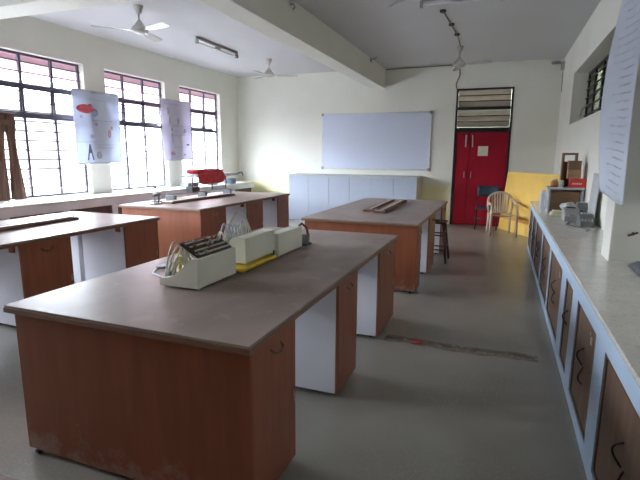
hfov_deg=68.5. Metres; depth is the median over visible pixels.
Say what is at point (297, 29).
beam
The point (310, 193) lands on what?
base cabinet
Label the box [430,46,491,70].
ceiling fan
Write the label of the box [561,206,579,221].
meter
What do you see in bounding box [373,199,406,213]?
board
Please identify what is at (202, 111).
window
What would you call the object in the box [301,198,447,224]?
countertop
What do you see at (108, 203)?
countertop
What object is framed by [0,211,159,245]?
countertop
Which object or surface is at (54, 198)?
sheet
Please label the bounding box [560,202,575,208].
crumpled paper
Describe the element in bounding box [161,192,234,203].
board
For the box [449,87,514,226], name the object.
door
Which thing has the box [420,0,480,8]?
tube light
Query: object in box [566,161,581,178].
carton
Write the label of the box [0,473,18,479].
lab bench
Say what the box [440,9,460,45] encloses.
conduit
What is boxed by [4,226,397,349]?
countertop
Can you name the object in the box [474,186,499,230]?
chair
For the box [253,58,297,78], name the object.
ceiling fan
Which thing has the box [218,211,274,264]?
console
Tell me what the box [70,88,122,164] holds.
poster
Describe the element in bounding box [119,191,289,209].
countertop
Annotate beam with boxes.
[0,0,139,18]
[198,0,384,88]
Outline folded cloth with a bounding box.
[627,261,639,275]
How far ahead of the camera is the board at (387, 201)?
7.09 m
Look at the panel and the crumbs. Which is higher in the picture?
the panel
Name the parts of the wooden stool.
seat, leg, leg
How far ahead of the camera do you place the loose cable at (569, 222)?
5.25 m
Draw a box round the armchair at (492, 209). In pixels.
[485,191,518,236]
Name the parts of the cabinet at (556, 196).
box lid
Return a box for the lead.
[152,262,173,276]
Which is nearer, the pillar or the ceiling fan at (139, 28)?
the pillar
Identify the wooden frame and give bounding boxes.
[560,153,578,185]
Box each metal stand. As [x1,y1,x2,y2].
[150,185,162,204]
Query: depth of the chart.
3.51 m
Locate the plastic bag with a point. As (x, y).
(543, 195)
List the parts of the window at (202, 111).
sash, sash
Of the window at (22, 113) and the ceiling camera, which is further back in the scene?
the ceiling camera
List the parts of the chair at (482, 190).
frame, seat, backrest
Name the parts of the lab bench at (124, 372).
panel, cabinet door, handle, cabinet door, cabinet door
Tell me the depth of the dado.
11.50 m
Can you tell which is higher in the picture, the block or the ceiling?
the ceiling
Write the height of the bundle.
0.268 m
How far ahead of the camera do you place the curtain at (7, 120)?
6.91 m
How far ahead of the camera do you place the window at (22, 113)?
7.61 m
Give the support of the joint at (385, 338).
on the floor
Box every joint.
[383,335,537,362]
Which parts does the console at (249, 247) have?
panel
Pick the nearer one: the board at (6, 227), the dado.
the board at (6, 227)
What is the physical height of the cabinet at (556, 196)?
0.365 m
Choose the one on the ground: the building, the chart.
the building
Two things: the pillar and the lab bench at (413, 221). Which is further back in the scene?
the lab bench at (413, 221)
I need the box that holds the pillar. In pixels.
[601,57,639,262]
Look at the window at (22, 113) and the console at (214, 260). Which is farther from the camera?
the window at (22, 113)
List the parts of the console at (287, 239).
panel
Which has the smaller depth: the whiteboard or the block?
the block
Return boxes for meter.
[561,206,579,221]
[576,201,587,211]
[576,212,593,227]
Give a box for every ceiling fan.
[93,4,169,41]
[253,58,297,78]
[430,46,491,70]
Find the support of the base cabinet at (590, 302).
on the floor
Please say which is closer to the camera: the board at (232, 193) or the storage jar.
the storage jar
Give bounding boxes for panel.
[588,173,598,217]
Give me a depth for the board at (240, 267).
3.27 m
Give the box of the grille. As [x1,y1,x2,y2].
[583,63,607,116]
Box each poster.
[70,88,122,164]
[160,98,191,160]
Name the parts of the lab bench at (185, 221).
panel, cabinet door, cabinet door, cabinet door, panel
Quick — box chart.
[599,0,639,205]
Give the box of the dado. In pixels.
[239,179,449,223]
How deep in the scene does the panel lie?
5.44 m
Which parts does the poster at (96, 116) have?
hanging rod, rod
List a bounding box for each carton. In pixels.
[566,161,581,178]
[568,178,585,187]
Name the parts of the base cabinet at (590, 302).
door, door, door, door, door, door, handle, handle, door, door, handle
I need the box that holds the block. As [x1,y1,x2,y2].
[298,222,311,245]
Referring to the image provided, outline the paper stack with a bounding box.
[549,210,561,216]
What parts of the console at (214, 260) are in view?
panel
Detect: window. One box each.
[0,48,88,199]
[104,70,165,190]
[179,87,218,181]
[579,53,609,117]
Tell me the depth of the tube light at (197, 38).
8.87 m
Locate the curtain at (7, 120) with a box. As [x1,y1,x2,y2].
[0,112,26,200]
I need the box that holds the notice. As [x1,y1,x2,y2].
[478,146,487,155]
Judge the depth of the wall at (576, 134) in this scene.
7.11 m
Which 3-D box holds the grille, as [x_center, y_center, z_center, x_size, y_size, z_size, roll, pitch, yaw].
[4.085,-2.212,6.756,0.016,0.605,3.370,4,11,21]
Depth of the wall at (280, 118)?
11.41 m
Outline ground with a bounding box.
[8,171,84,195]
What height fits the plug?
0.012 m
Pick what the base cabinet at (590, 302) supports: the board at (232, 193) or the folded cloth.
the folded cloth
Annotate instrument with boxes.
[180,178,198,186]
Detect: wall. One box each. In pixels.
[0,16,238,202]
[237,58,564,223]
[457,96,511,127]
[554,0,621,229]
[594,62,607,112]
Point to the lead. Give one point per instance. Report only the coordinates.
(172, 262)
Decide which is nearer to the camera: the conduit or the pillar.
the pillar
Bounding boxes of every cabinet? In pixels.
[288,173,422,219]
[527,201,639,479]
[545,186,585,212]
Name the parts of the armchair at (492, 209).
leg, leg, seat, leg, leg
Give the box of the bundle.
[186,168,224,183]
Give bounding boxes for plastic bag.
[539,189,546,212]
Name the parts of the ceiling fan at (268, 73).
motor, blade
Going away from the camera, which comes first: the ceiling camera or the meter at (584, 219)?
the meter at (584, 219)
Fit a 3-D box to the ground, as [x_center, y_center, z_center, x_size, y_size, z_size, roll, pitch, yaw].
[-21.645,-0.961,16.415,37.920,0.200,65.000,4,11,21]
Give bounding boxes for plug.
[155,263,168,267]
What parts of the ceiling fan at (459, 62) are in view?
motor, blade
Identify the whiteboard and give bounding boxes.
[321,111,432,170]
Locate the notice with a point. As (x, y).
(482, 150)
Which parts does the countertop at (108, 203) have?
door, door, post, door, door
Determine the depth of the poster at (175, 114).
10.52 m
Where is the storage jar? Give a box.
[550,179,557,186]
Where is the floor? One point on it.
(405, 411)
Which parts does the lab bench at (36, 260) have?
cabinet door, cabinet door, panel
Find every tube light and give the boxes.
[195,36,237,58]
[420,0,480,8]
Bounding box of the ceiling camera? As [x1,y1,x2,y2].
[552,61,564,91]
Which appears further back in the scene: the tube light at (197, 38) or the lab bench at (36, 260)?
the tube light at (197, 38)
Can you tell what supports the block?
on the lab bench at (124, 372)
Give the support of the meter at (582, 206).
on the base cabinet at (590, 302)
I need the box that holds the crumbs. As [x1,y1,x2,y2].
[386,335,538,359]
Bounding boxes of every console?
[160,234,235,289]
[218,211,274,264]
[265,225,301,256]
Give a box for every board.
[0,214,78,231]
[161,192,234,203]
[236,250,275,272]
[363,198,394,211]
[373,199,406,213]
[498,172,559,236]
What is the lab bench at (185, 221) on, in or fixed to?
on the floor
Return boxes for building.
[74,83,215,188]
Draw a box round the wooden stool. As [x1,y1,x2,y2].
[434,219,448,263]
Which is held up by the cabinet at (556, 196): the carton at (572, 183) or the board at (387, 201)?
the carton at (572, 183)
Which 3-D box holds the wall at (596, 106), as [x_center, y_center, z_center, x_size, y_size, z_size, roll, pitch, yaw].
[3.720,-0.871,3.155,1.790,3.900,16.550,4,11,21]
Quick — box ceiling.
[29,0,600,76]
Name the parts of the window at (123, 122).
sash, sash, sash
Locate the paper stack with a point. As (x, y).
(553, 212)
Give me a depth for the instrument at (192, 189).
8.57 m
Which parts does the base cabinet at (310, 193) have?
cupboard door, cupboard door, cupboard door, cupboard door, cupboard door, cupboard door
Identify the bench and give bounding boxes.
[0,211,159,325]
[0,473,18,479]
[3,226,397,479]
[118,191,289,257]
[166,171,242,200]
[301,198,447,293]
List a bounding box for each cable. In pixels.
[386,65,452,69]
[566,222,590,231]
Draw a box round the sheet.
[8,197,63,203]
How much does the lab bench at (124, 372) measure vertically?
0.850 m
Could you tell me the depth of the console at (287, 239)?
3.75 m
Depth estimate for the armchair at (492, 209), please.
10.00 m
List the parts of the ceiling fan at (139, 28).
motor, blade, blade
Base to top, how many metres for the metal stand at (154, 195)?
0.300 m
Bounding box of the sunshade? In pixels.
[0,51,213,104]
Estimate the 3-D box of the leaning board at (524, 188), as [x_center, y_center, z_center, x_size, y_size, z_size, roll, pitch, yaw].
[4.224,-0.731,9.686,0.046,1.298,2.083,-1,10,-7]
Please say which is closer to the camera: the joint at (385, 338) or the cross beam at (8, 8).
the joint at (385, 338)
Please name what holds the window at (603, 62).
in the wall at (576, 134)
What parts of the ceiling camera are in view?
bracket plate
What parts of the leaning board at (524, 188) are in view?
board rail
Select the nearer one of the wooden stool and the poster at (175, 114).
the wooden stool
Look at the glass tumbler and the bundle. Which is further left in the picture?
the bundle
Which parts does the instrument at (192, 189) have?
rail, rail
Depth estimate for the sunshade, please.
8.69 m
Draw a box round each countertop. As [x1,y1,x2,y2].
[0,181,253,220]
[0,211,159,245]
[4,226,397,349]
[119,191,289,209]
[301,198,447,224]
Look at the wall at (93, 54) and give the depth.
8.90 m
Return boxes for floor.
[0,219,586,479]
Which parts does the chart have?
rod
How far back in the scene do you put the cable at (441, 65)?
11.03 m
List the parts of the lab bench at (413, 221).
panel, cabinet door, cabinet door, cabinet door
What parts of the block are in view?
clamp arm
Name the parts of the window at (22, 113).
sash, sash, sash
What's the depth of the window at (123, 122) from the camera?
9.65 m
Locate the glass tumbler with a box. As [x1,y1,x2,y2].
[558,180,563,186]
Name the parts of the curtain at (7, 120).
rod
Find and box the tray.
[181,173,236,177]

